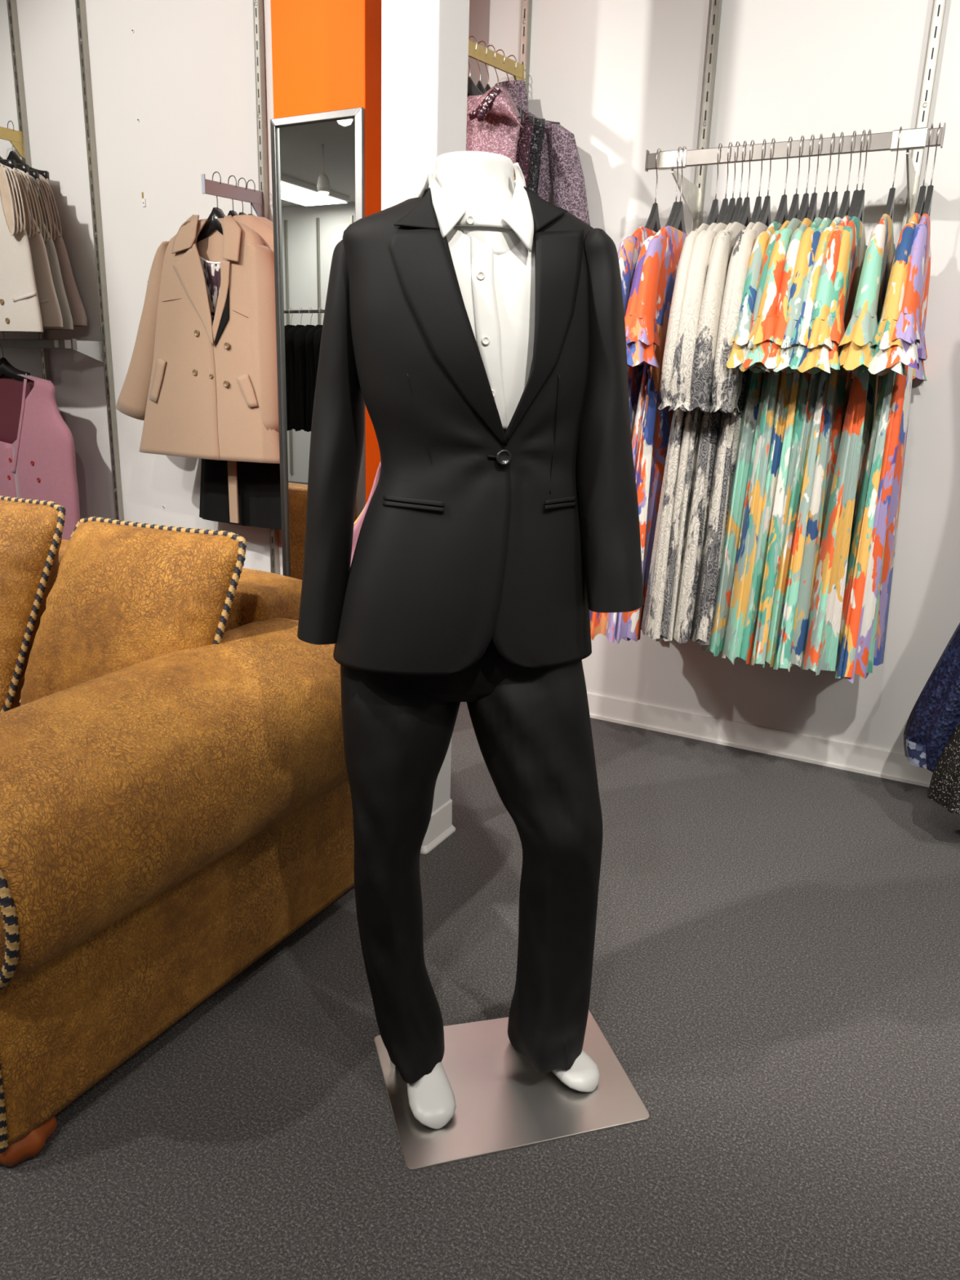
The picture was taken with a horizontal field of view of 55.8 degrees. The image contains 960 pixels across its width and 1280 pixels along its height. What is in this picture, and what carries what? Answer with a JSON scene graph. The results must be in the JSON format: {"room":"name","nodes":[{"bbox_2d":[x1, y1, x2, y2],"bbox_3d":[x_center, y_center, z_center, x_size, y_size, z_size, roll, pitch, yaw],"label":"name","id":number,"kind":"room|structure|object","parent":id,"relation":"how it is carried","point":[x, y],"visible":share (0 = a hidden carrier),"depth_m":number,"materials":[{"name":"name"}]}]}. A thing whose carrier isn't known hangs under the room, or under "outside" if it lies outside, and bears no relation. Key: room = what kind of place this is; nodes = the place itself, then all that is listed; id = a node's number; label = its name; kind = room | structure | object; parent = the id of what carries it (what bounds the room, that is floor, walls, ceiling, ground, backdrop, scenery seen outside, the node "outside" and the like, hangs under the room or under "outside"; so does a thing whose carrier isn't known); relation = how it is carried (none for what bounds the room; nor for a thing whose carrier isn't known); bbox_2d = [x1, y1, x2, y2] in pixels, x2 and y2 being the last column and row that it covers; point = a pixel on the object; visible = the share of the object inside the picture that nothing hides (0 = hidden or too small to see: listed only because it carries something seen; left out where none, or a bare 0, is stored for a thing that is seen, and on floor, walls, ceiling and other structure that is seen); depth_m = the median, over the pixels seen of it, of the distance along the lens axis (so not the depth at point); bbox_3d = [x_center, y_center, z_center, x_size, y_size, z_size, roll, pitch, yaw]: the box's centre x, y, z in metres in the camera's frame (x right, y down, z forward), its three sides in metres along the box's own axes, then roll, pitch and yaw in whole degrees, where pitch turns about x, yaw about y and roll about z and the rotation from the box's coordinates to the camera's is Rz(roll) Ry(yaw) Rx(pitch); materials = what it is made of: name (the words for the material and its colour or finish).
{"room":"clothing store","nodes":[
{"label":"clothing store","id":0,"kind":"room"},
{"bbox_2d":[13,168,62,327],"bbox_3d":[-2.286,-1.793,4.135,1.031,0.690,0.126,10,18,27],"label":"jacket","id":1,"kind":"object","parent":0,"point":[51,313],"visible":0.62,"depth_m":3.94,"materials":[{"name":"beige fabric"}]},
{"bbox_2d":[38,173,87,326],"bbox_3d":[-2.181,-1.865,4.317,0.799,0.698,0.127,9,17,25],"label":"jacket","id":2,"kind":"object","parent":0,"point":[78,314],"visible":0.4,"depth_m":4.19,"materials":[{"name":"beige fabric"}]},
{"bbox_2d":[0,0,283,575],"bbox_3d":[-3.215,-1.936,5.148,6.920,3.350,0.301,10,18,27],"label":"wall","id":3,"kind":"structure","parent":0,"point":[185,70],"depth_m":4.05,"materials":[{"name":"paint"}]},
{"bbox_2d":[6,0,51,381],"bbox_3d":[-2.153,-1.747,4.411,0.028,3.210,0.029,10,18,27],"label":"shelf standard","id":4,"kind":"object","parent":3,"relation":"attached to","point":[11,4],"visible":0.27,"depth_m":4.19,"materials":[{"name":"metal"}]},
{"bbox_2d":[0,126,24,158],"bbox_3d":[-2.275,-2.251,3.998,0.016,0.115,0.573,10,18,27],"label":"display","id":5,"kind":"object","parent":4,"relation":"attached to","point":[15,137],"visible":1,"depth_m":4.20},
{"bbox_2d":[0,159,16,168],"bbox_3d":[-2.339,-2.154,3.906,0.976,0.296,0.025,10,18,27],"label":"clothes hanger","id":6,"kind":"object","parent":5,"relation":"hanging from","point":[11,163],"visible":0.76,"depth_m":3.72,"materials":[{"name":"plastic"}]},
{"bbox_2d":[0,155,39,180],"bbox_3d":[-2.220,-2.224,4.115,0.596,0.284,0.025,10,18,27],"label":"clothes hanger","id":7,"kind":"object","parent":5,"relation":"hanging from","point":[35,174],"visible":0.26,"depth_m":4.01,"materials":[{"name":"plastic"}]},
{"bbox_2d":[0,163,43,332],"bbox_3d":[-2.350,-1.738,4.021,1.125,0.701,0.126,10,18,27],"label":"jacket","id":8,"kind":"object","parent":7,"relation":"hanging from","point":[20,308],"visible":1,"depth_m":3.81,"materials":[{"name":"fabric"}]},
{"bbox_2d":[6,120,49,180],"bbox_3d":[-2.167,-2.263,4.205,0.446,0.261,0.025,10,18,27],"label":"clothes hanger","id":9,"kind":"object","parent":5,"relation":"hanging from","point":[12,155],"visible":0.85,"depth_m":4.18,"materials":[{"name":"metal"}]},
{"bbox_2d":[27,174,73,329],"bbox_3d":[-2.232,-1.817,4.229,0.879,0.696,0.127,10,18,28],"label":"jacket","id":10,"kind":"object","parent":9,"relation":"hanging from","point":[54,264],"visible":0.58,"depth_m":4.07,"materials":[{"name":"beige fabric"}]},
{"bbox_2d":[0,338,103,362],"bbox_3d":[-2.365,-1.438,4.489,1.262,0.099,0.186,10,18,27],"label":"bar","id":11,"kind":"object","parent":3,"relation":"attached to","point":[94,349],"visible":1,"depth_m":4.24,"materials":[{"name":"metal"}]},
{"bbox_2d":[0,332,30,381],"bbox_3d":[-2.239,-1.334,4.253,0.340,0.224,0.025,10,18,27],"label":"clothes hanger","id":12,"kind":"object","parent":11,"relation":"hanging from","point":[6,369],"visible":0.85,"depth_m":4.24,"materials":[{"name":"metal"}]},
{"bbox_2d":[0,374,79,540],"bbox_3d":[-2.256,-0.844,4.390,0.866,0.856,0.122,10,18,28],"label":"jacket","id":13,"kind":"object","parent":12,"relation":"hanging from","point":[37,460],"visible":0.74,"depth_m":4.23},
{"bbox_2d":[75,0,124,520],"bbox_3d":[-1.759,-1.678,4.210,0.028,3.210,0.029,10,18,27],"label":"shelf standard","id":14,"kind":"object","parent":3,"relation":"attached to","point":[81,13],"visible":0.84,"depth_m":4.17,"materials":[{"name":"metal"}]},
{"bbox_2d":[252,0,279,574],"bbox_3d":[-0.889,-1.525,3.766,0.028,3.210,0.029,10,18,27],"label":"shelf standard","id":15,"kind":"object","parent":3,"relation":"attached to","point":[258,5],"visible":0.27,"depth_m":3.61,"materials":[{"name":"metal"}]},
{"bbox_2d":[201,173,262,217],"bbox_3d":[-0.963,-1.727,3.550,0.016,0.117,0.328,10,18,27],"label":"display","id":16,"kind":"object","parent":15,"relation":"attached to","point":[208,187],"visible":0.98,"depth_m":3.54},
{"bbox_2d":[196,171,225,242],"bbox_3d":[-1.009,-1.658,3.484,0.340,0.259,0.044,10,18,27],"label":"clothes hanger","id":17,"kind":"object","parent":16,"relation":"hanging from","point":[212,224],"visible":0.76,"depth_m":3.48,"materials":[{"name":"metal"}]},
{"bbox_2d":[115,214,279,463],"bbox_3d":[-1.168,-1.217,3.681,0.935,0.924,0.192,10,18,27],"label":"coat","id":18,"kind":"object","parent":17,"relation":"hanging from","point":[200,388],"visible":0.94,"depth_m":3.57,"materials":[{"name":"beige fabric"}]},
{"bbox_2d":[199,255,221,324],"bbox_3d":[-1.044,-1.360,3.555,0.168,0.307,0.055,10,18,27],"label":"blouse","id":19,"kind":"object","parent":18,"relation":"in","point":[211,270],"visible":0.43,"depth_m":3.52,"materials":[{"name":"fabric"}]},
{"bbox_2d":[227,460,239,523],"bbox_3d":[-1.039,-0.636,3.814,0.044,0.286,0.007,10,18,27],"label":"belt","id":20,"kind":"object","parent":18,"relation":"hanging from","point":[232,465],"visible":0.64,"depth_m":3.81,"materials":[{"name":"fabric"}]},
{"bbox_2d":[227,175,238,216],"bbox_3d":[-0.969,-1.680,3.556,0.340,0.259,0.038,10,18,27],"label":"clothes hanger","id":21,"kind":"object","parent":16,"relation":"hanging from","point":[233,212],"visible":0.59,"depth_m":3.54,"materials":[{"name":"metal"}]},
{"bbox_2d":[232,214,274,253],"bbox_3d":[-0.931,-1.226,3.652,0.928,0.885,0.192,10,18,27],"label":"coat","id":22,"kind":"object","parent":21,"relation":"hanging from","point":[265,231],"visible":0.05,"depth_m":3.47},
{"bbox_2d":[246,179,255,215],"bbox_3d":[-0.919,-1.708,3.644,0.340,0.259,0.038,10,18,27],"label":"clothes hanger","id":23,"kind":"object","parent":16,"relation":"hanging from","point":[249,180],"visible":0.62,"depth_m":3.62,"materials":[{"name":"metal"}]},
{"bbox_2d":[199,458,281,529],"bbox_3d":[-0.947,-1.101,3.819,0.926,1.225,0.183,9,17,25],"label":"coat","id":24,"kind":"object","parent":23,"relation":"hanging from","point":[259,487],"visible":0.15,"depth_m":3.87,"materials":[{"name":"black fabric"}]},
{"bbox_2d":[270,0,381,503],"bbox_3d":[-0.377,-1.304,3.221,0.360,3.350,0.613,10,18,27],"label":"wall panel","id":25,"kind":"object","parent":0,"point":[326,54],"visible":0.05,"depth_m":2.80,"materials":[{"name":"paint"}]},
{"bbox_2d":[270,106,365,579],"bbox_3d":[-0.543,-0.778,3.078,0.360,1.805,0.020,10,18,27],"label":"wall mirror","id":26,"kind":"object","parent":25,"relation":"attached to","point":[317,159],"visible":0.55,"depth_m":2.98,"materials":[{"name":"mirror"}]},
{"bbox_2d":[380,0,469,813],"bbox_3d":[-0.143,-1.030,2.269,0.159,3.350,0.154,10,18,27],"label":"wall column","id":27,"kind":"structure","parent":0,"point":[424,43],"depth_m":2.13,"materials":[{"name":"paint"}]},
{"bbox_2d":[350,462,380,565],"bbox_3d":[-0.365,-0.179,2.451,0.142,0.600,0.217,10,18,27],"label":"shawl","id":28,"kind":"object","parent":27,"relation":"hanging from","point":[357,523],"visible":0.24,"depth_m":2.43,"materials":[{"name":"pink fabric"}]},
{"bbox_2d":[420,798,455,853],"bbox_3d":[-0.193,0.532,2.706,0.187,0.105,0.182,10,18,27],"label":"trim","id":29,"kind":"structure","parent":27,"relation":"attached to","point":[440,827],"depth_m":2.66,"materials":[{"name":"paint"}]},
{"bbox_2d":[0,702,959,1279],"bbox_3d":[-2.874,0.931,1.256,12.100,0.050,8.200,10,18,27],"label":"floor","id":30,"kind":"structure","parent":0,"point":[775,981],"depth_m":1.76,"materials":[{"name":"carpet"}]},
{"bbox_2d":[0,538,354,1167],"bbox_3d":[-1.565,0.202,2.392,2.600,0.824,1.098,10,18,27],"label":"sofa","id":31,"kind":"object","parent":30,"relation":"on","point":[169,820],"visible":0.87,"depth_m":1.66,"materials":[{"name":"fabric"}]},
{"bbox_2d":[10,678,24,709],"bbox_3d":[-1.232,0.299,2.137,0.839,0.179,0.860,10,18,27],"label":"seat cushion","id":32,"kind":"object","parent":31,"relation":"on","point":[15,704],"depth_m":2.36,"materials":[{"name":"fabric"}]},
{"bbox_2d":[0,495,66,713],"bbox_3d":[-1.324,-0.107,2.343,0.576,0.524,0.277,11,18,29],"label":"cushion","id":33,"kind":"object","parent":31,"relation":"on","point":[31,531],"visible":0.96,"depth_m":2.21,"materials":[{"name":"fabric"}]},
{"bbox_2d":[18,516,246,706],"bbox_3d":[-0.816,-0.008,2.106,0.593,0.519,0.276,10,18,27],"label":"cushion","id":34,"kind":"object","parent":31,"relation":"on","point":[123,594],"visible":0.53,"depth_m":2.01,"materials":[{"name":"fabric"}]},
{"bbox_2d":[297,151,649,1170],"bbox_3d":[0.003,0.069,1.554,0.606,1.630,0.388,-3,16,-15],"label":"mannequin","id":35,"kind":"object","parent":30,"relation":"on","point":[477,323],"visible":1,"depth_m":1.46},
{"bbox_2d":[467,0,959,753],"bbox_3d":[2.069,-1.040,2.561,4.980,3.350,0.100,10,18,27],"label":"wall","id":36,"kind":"structure","parent":0,"point":[625,77],"depth_m":3.03,"materials":[{"name":"paint"}]},
{"bbox_2d":[519,0,532,99],"bbox_3d":[0.142,-1.527,3.428,0.028,2.960,0.029,10,18,27],"label":"shelf standard","id":37,"kind":"object","parent":36,"relation":"attached to","point":[526,5],"visible":0.08,"depth_m":3.24,"materials":[{"name":"metal"}]},
{"bbox_2d":[468,40,523,79],"bbox_3d":[-0.014,-1.936,2.982,0.016,0.117,0.704,10,18,27],"label":"rail","id":38,"kind":"object","parent":37,"relation":"attached to","point":[508,67],"visible":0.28,"depth_m":3.09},
{"bbox_2d":[466,35,521,118],"bbox_3d":[-0.034,-1.836,2.977,0.380,0.258,0.018,10,18,27],"label":"clothes hanger","id":39,"kind":"object","parent":38,"relation":"hanging from","point":[473,90],"visible":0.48,"depth_m":2.97,"materials":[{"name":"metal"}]},
{"bbox_2d":[466,84,524,169],"bbox_3d":[-0.034,-1.212,3.112,0.446,1.196,0.182,10,18,27],"label":"blouse","id":40,"kind":"object","parent":39,"relation":"hanging from","point":[493,122],"visible":0.24,"depth_m":2.94,"materials":[{"name":"fabric"}]},
{"bbox_2d":[470,40,524,123],"bbox_3d":[0.000,-1.859,3.035,0.330,0.258,0.018,10,18,27],"label":"clothes hanger","id":41,"kind":"object","parent":38,"relation":"hanging from","point":[479,85],"visible":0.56,"depth_m":3.02,"materials":[{"name":"metal"}]},
{"bbox_2d":[484,44,534,124],"bbox_3d":[0.028,-1.878,3.084,0.350,0.258,0.018,10,18,27],"label":"clothes hanger","id":42,"kind":"object","parent":38,"relation":"hanging from","point":[487,87],"visible":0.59,"depth_m":3.05,"materials":[{"name":"metal"}]},
{"bbox_2d":[515,111,533,187],"bbox_3d":[0.049,-1.253,3.242,0.430,1.185,0.138,12,19,32],"label":"gown","id":43,"kind":"object","parent":42,"relation":"hanging from","point":[523,148],"visible":0.04,"depth_m":3.06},
{"bbox_2d":[494,48,546,128],"bbox_3d":[0.062,-1.901,3.142,0.370,0.258,0.018,10,18,27],"label":"clothes hanger","id":44,"kind":"object","parent":38,"relation":"hanging from","point":[542,121],"visible":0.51,"depth_m":3.10,"materials":[{"name":"metal"}]},
{"bbox_2d":[516,106,545,194],"bbox_3d":[0.069,-1.276,3.298,0.431,1.185,0.139,10,18,27],"label":"gown","id":45,"kind":"object","parent":44,"relation":"hanging from","point":[538,135],"visible":0.02,"depth_m":3.11,"materials":[{"name":"black fabric"}]},
{"bbox_2d":[506,54,560,124],"bbox_3d":[0.104,-1.929,3.216,0.400,0.258,0.018,10,18,27],"label":"clothes hanger","id":46,"kind":"object","parent":38,"relation":"hanging from","point":[553,122],"visible":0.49,"depth_m":3.18,"materials":[{"name":"metal"}]},
{"bbox_2d":[494,80,590,225],"bbox_3d":[0.163,-1.342,3.338,0.565,1.278,0.138,10,18,27],"label":"blouse","id":47,"kind":"object","parent":46,"relation":"hanging from","point":[560,166],"visible":0.09,"depth_m":3.15,"materials":[{"name":"purple fabric"}]},
{"bbox_2d":[655,0,722,642],"bbox_3d":[0.746,-1.421,3.120,0.028,2.960,0.029,10,18,27],"label":"shelf standard","id":48,"kind":"object","parent":36,"relation":"attached to","point":[716,5],"visible":0.23,"depth_m":3.00,"materials":[{"name":"metal"}]},
{"bbox_2d":[586,692,933,787],"bbox_3d":[2.025,0.545,2.930,4.900,0.098,0.020,10,18,27],"label":"baseboard","id":49,"kind":"structure","parent":36,"relation":"attached to","point":[873,762],"depth_m":3.42,"materials":[{"name":"paint"}]},
{"bbox_2d":[875,0,946,407],"bbox_3d":[1.335,-1.313,2.821,0.028,2.970,0.029,10,18,27],"label":"shelf standard","id":50,"kind":"object","parent":36,"relation":"attached to","point":[940,5],"visible":0.15,"depth_m":2.71,"materials":[{"name":"metal"}]},
{"bbox_2d":[644,122,946,231],"bbox_3d":[0.961,-1.377,2.807,0.839,0.252,0.329,10,18,27],"label":"bar","id":51,"kind":"object","parent":50,"relation":"attached to","point":[912,139],"visible":0.97,"depth_m":2.65,"materials":[{"name":"metal"}]},
{"bbox_2d":[644,148,661,232],"bbox_3d":[0.552,-1.363,2.857,0.015,0.337,0.410,11,18,29],"label":"clothes hanger","id":52,"kind":"object","parent":51,"relation":"hanging from","point":[653,224],"visible":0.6,"depth_m":2.85,"materials":[{"name":"metal"}]},
{"bbox_2d":[589,226,657,639],"bbox_3d":[0.524,-0.674,3.044,0.146,1.285,0.722,11,18,29],"label":"floral dress","id":53,"kind":"object","parent":52,"relation":"hanging from","point":[629,249],"visible":0.12,"depth_m":2.79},
{"bbox_2d":[665,146,682,229],"bbox_3d":[0.611,-1.353,2.828,0.015,0.337,0.410,11,18,29],"label":"clothes hanger","id":54,"kind":"object","parent":51,"relation":"hanging from","point":[675,203],"visible":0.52,"depth_m":2.81,"materials":[{"name":"black plastic"}]},
{"bbox_2d":[605,226,665,644],"bbox_3d":[0.594,-0.669,3.034,0.145,1.285,0.728,11,18,29],"label":"floral dress","id":55,"kind":"object","parent":54,"relation":"hanging from","point":[629,315],"visible":0.09,"depth_m":2.84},
{"bbox_2d":[670,146,686,234],"bbox_3d":[0.623,-1.351,2.821,0.015,0.337,0.410,10,18,27],"label":"clothes hanger","id":56,"kind":"object","parent":51,"relation":"hanging from","point":[677,222],"visible":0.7,"depth_m":2.81,"materials":[{"name":"black plastic"}]},
{"bbox_2d":[614,225,687,644],"bbox_3d":[0.599,-0.664,3.015,0.146,1.285,0.722,10,18,27],"label":"floral dress","id":57,"kind":"object","parent":56,"relation":"hanging from","point":[663,254],"visible":0.38,"depth_m":2.84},
{"bbox_2d":[706,142,722,225],"bbox_3d":[0.720,-1.334,2.772,0.015,0.337,0.410,10,18,27],"label":"clothes hanger","id":58,"kind":"object","parent":51,"relation":"hanging from","point":[713,214],"visible":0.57,"depth_m":2.76,"materials":[{"name":"black plastic"}]},
{"bbox_2d":[640,223,709,639],"bbox_3d":[0.685,-0.663,2.949,0.146,1.245,0.636,12,19,33],"label":"dress","id":59,"kind":"object","parent":58,"relation":"hanging from","point":[653,607],"visible":0.23,"depth_m":2.81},
{"bbox_2d":[715,142,732,223],"bbox_3d":[0.746,-1.329,2.758,0.015,0.337,0.410,10,18,27],"label":"clothes hanger","id":60,"kind":"object","parent":51,"relation":"hanging from","point":[724,206],"visible":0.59,"depth_m":2.74,"materials":[{"name":"black plastic"}]},
{"bbox_2d":[659,222,717,639],"bbox_3d":[0.719,-0.655,2.926,0.135,1.245,0.635,10,18,27],"label":"dress","id":61,"kind":"object","parent":60,"relation":"hanging from","point":[685,434],"visible":0.16,"depth_m":2.78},
{"bbox_2d":[722,141,740,224],"bbox_3d":[0.765,-1.326,2.749,0.015,0.337,0.410,11,18,29],"label":"clothes hanger","id":62,"kind":"object","parent":51,"relation":"hanging from","point":[727,219],"visible":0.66,"depth_m":2.73,"materials":[{"name":"black plastic"}]},
{"bbox_2d":[659,222,727,641],"bbox_3d":[0.731,-0.655,2.926,0.146,1.245,0.636,13,19,35],"label":"dress","id":63,"kind":"object","parent":62,"relation":"hanging from","point":[686,363],"visible":0.21,"depth_m":2.61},
{"bbox_2d":[730,140,746,222],"bbox_3d":[0.784,-1.323,2.739,0.015,0.337,0.410,9,17,25],"label":"clothes hanger","id":64,"kind":"object","parent":51,"relation":"hanging from","point":[738,207],"visible":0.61,"depth_m":2.72,"materials":[{"name":"black plastic"}]},
{"bbox_2d":[672,222,733,639],"bbox_3d":[0.764,-0.652,2.920,0.135,1.245,0.635,9,17,25],"label":"dress","id":65,"kind":"object","parent":64,"relation":"hanging from","point":[703,415],"visible":0.09,"depth_m":2.81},
{"bbox_2d":[737,139,754,226],"bbox_3d":[0.803,-1.319,2.729,0.015,0.337,0.410,10,18,28],"label":"clothes hanger","id":66,"kind":"object","parent":51,"relation":"hanging from","point":[744,219],"visible":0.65,"depth_m":2.72,"materials":[{"name":"black plastic"}]},
{"bbox_2d":[671,222,746,643],"bbox_3d":[0.770,-0.649,2.909,0.146,1.245,0.636,13,19,34],"label":"dress","id":67,"kind":"object","parent":66,"relation":"hanging from","point":[704,351],"visible":0.41,"depth_m":2.63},
{"bbox_2d":[750,138,766,223],"bbox_3d":[0.834,-1.314,2.713,0.015,0.337,0.410,9,17,24],"label":"clothes hanger","id":68,"kind":"object","parent":51,"relation":"hanging from","point":[757,206],"visible":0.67,"depth_m":2.70,"materials":[{"name":"black plastic"}]},
{"bbox_2d":[689,222,755,642],"bbox_3d":[0.818,-0.645,2.901,0.135,1.245,0.635,9,17,24],"label":"dress","id":69,"kind":"object","parent":68,"relation":"hanging from","point":[714,502],"visible":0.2,"depth_m":2.77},
{"bbox_2d":[757,137,775,226],"bbox_3d":[0.857,-1.310,2.702,0.015,0.337,0.410,10,18,27],"label":"clothes hanger","id":70,"kind":"object","parent":51,"relation":"hanging from","point":[765,215],"visible":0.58,"depth_m":2.69,"materials":[{"name":"black plastic"}]},
{"bbox_2d":[693,222,768,645],"bbox_3d":[0.832,-0.644,2.897,0.146,1.245,0.636,12,19,33],"label":"dress","id":71,"kind":"object","parent":70,"relation":"hanging from","point":[733,380],"visible":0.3,"depth_m":2.60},
{"bbox_2d":[773,136,792,224],"bbox_3d":[0.899,-1.302,2.680,0.015,0.337,0.410,11,18,29],"label":"clothes hanger","id":72,"kind":"object","parent":51,"relation":"hanging from","point":[781,215],"visible":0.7,"depth_m":2.67,"materials":[{"name":"black plastic"}]},
{"bbox_2d":[701,221,782,656],"bbox_3d":[0.883,-0.619,2.887,0.153,1.285,0.726,11,18,29],"label":"floral dress","id":73,"kind":"object","parent":72,"relation":"hanging from","point":[741,335],"visible":0.32,"depth_m":2.74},
{"bbox_2d":[786,134,804,221],"bbox_3d":[0.929,-1.297,2.665,0.015,0.337,0.410,10,18,28],"label":"clothes hanger","id":74,"kind":"object","parent":51,"relation":"hanging from","point":[794,208],"visible":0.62,"depth_m":2.65,"materials":[{"name":"black plastic"}]},
{"bbox_2d":[720,220,790,657],"bbox_3d":[0.920,-0.612,2.867,0.157,1.285,0.739,10,18,28],"label":"floral dress","id":75,"kind":"object","parent":74,"relation":"hanging from","point":[772,238],"visible":0.16,"depth_m":2.69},
{"bbox_2d":[796,133,814,221],"bbox_3d":[0.953,-1.293,2.653,0.015,0.337,0.410,11,18,29],"label":"clothes hanger","id":76,"kind":"object","parent":51,"relation":"hanging from","point":[802,213],"visible":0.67,"depth_m":2.64,"materials":[{"name":"black plastic"}]},
{"bbox_2d":[723,217,802,665],"bbox_3d":[0.926,-0.602,2.834,0.147,1.285,0.727,11,18,29],"label":"floral dress","id":77,"kind":"object","parent":76,"relation":"hanging from","point":[762,331],"visible":0.39,"depth_m":2.68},
{"bbox_2d":[735,217,813,664],"bbox_3d":[0.946,-0.599,2.826,0.153,1.285,0.726,9,17,25],"label":"floral dress","id":78,"kind":"object","parent":76,"relation":"hanging from","point":[785,382],"visible":0.36,"depth_m":2.67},
{"bbox_2d":[806,133,822,222],"bbox_3d":[0.974,-1.289,2.642,0.015,0.337,0.410,9,17,25],"label":"clothes hanger","id":79,"kind":"object","parent":51,"relation":"hanging from","point":[811,214],"visible":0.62,"depth_m":2.63,"materials":[{"name":"black plastic"}]},
{"bbox_2d":[817,132,835,219],"bbox_3d":[1.004,-1.284,2.627,0.015,0.337,0.410,10,17,26],"label":"clothes hanger","id":80,"kind":"object","parent":51,"relation":"hanging from","point":[824,205],"visible":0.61,"depth_m":2.61,"materials":[{"name":"black plastic"}]},
{"bbox_2d":[749,217,822,666],"bbox_3d":[0.982,-0.593,2.806,0.157,1.285,0.739,10,17,26],"label":"floral dress","id":81,"kind":"object","parent":80,"relation":"hanging from","point":[759,646],"visible":0.31,"depth_m":2.65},
{"bbox_2d":[760,217,832,667],"bbox_3d":[1.006,-0.594,2.815,0.147,1.285,0.727,10,18,27],"label":"floral dress","id":82,"kind":"object","parent":80,"relation":"hanging from","point":[801,401],"visible":0.15,"depth_m":2.64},
{"bbox_2d":[825,131,844,220],"bbox_3d":[1.024,-1.281,2.617,0.015,0.337,0.410,10,18,27],"label":"clothes hanger","id":83,"kind":"object","parent":51,"relation":"hanging from","point":[832,213],"visible":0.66,"depth_m":2.60,"materials":[{"name":"black plastic"}]},
{"bbox_2d":[837,130,856,218],"bbox_3d":[1.053,-1.276,2.602,0.015,0.337,0.410,11,18,29],"label":"clothes hanger","id":84,"kind":"object","parent":51,"relation":"hanging from","point":[845,206],"visible":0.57,"depth_m":2.59,"materials":[{"name":"black plastic"}]},
{"bbox_2d":[764,217,842,666],"bbox_3d":[1.029,-0.588,2.794,0.153,1.285,0.726,11,18,29],"label":"floral dress","id":85,"kind":"object","parent":84,"relation":"hanging from","point":[777,606],"visible":0.23,"depth_m":2.65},
{"bbox_2d":[847,129,865,217],"bbox_3d":[1.075,-1.272,2.591,0.015,0.337,0.410,11,18,28],"label":"clothes hanger","id":86,"kind":"object","parent":51,"relation":"hanging from","point":[855,193],"visible":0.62,"depth_m":2.57,"materials":[{"name":"black plastic"}]},
{"bbox_2d":[773,215,854,669],"bbox_3d":[1.051,-0.579,2.765,0.157,1.285,0.739,11,18,28],"label":"floral dress","id":87,"kind":"object","parent":86,"relation":"hanging from","point":[812,353],"visible":0.43,"depth_m":2.60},
{"bbox_2d":[853,128,871,224],"bbox_3d":[1.088,-1.269,2.584,0.015,0.337,0.410,10,18,27],"label":"clothes hanger","id":88,"kind":"object","parent":51,"relation":"hanging from","point":[859,211],"visible":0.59,"depth_m":2.57,"materials":[{"name":"black plastic"}]},
{"bbox_2d":[786,216,867,671],"bbox_3d":[1.071,-0.584,2.784,0.147,1.285,0.727,10,18,27],"label":"floral dress","id":89,"kind":"object","parent":88,"relation":"hanging from","point":[853,247],"visible":0.54,"depth_m":2.63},
{"bbox_2d":[884,125,902,222],"bbox_3d":[1.159,-1.257,2.548,0.015,0.337,0.410,10,17,26],"label":"clothes hanger","id":90,"kind":"object","parent":51,"relation":"hanging from","point":[889,210],"visible":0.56,"depth_m":2.53,"materials":[{"name":"black plastic"}]},
{"bbox_2d":[798,213,895,675],"bbox_3d":[1.131,-0.567,2.732,0.153,1.285,0.726,10,17,26],"label":"floral dress","id":91,"kind":"object","parent":90,"relation":"hanging from","point":[824,615],"visible":0.85,"depth_m":2.60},
{"bbox_2d":[914,123,933,217],"bbox_3d":[1.227,-1.245,2.513,0.015,0.337,0.410,10,18,28],"label":"clothes hanger","id":92,"kind":"object","parent":51,"relation":"hanging from","point":[921,199],"visible":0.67,"depth_m":2.50,"materials":[{"name":"black plastic"}]},
{"bbox_2d":[829,213,927,678],"bbox_3d":[1.211,-0.556,2.701,0.157,1.285,0.739,10,18,28],"label":"floral dress","id":93,"kind":"object","parent":92,"relation":"hanging from","point":[860,541],"visible":0.48,"depth_m":2.57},
{"bbox_2d":[922,122,941,217],"bbox_3d":[1.244,-1.242,2.504,0.015,0.337,0.410,10,17,26],"label":"clothes hanger","id":94,"kind":"object","parent":51,"relation":"hanging from","point":[927,206],"visible":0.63,"depth_m":2.49,"materials":[{"name":"black plastic"}]},
{"bbox_2d":[844,213,931,683],"bbox_3d":[1.229,-0.559,2.715,0.145,1.285,0.728,10,17,26],"label":"floral dress","id":95,"kind":"object","parent":94,"relation":"hanging from","point":[910,324],"visible":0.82,"depth_m":2.59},
{"bbox_3d":[1.797,-1.198,2.232,0.380,0.258,0.017,10,18,27],"label":"clothes hanger","id":96,"kind":"object","parent":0,"visible":0},
{"bbox_2d":[903,622,959,772],"bbox_3d":[1.772,-0.355,2.466,0.923,1.660,0.246,10,18,27],"label":"dress","id":97,"kind":"object","parent":96,"relation":"hanging from","point":[934,717],"visible":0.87,"depth_m":2.77,"materials":[{"name":"blue fabric"}]},
{"bbox_3d":[1.712,-1.158,2.078,0.380,0.258,0.018,10,18,27],"label":"clothes hanger","id":98,"kind":"object","parent":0,"visible":0},
{"bbox_2d":[927,721,959,814],"bbox_3d":[1.680,-0.293,2.328,0.713,1.710,0.199,10,18,27],"label":"gown","id":99,"kind":"object","parent":98,"relation":"hanging from","point":[944,789],"visible":1,"depth_m":2.65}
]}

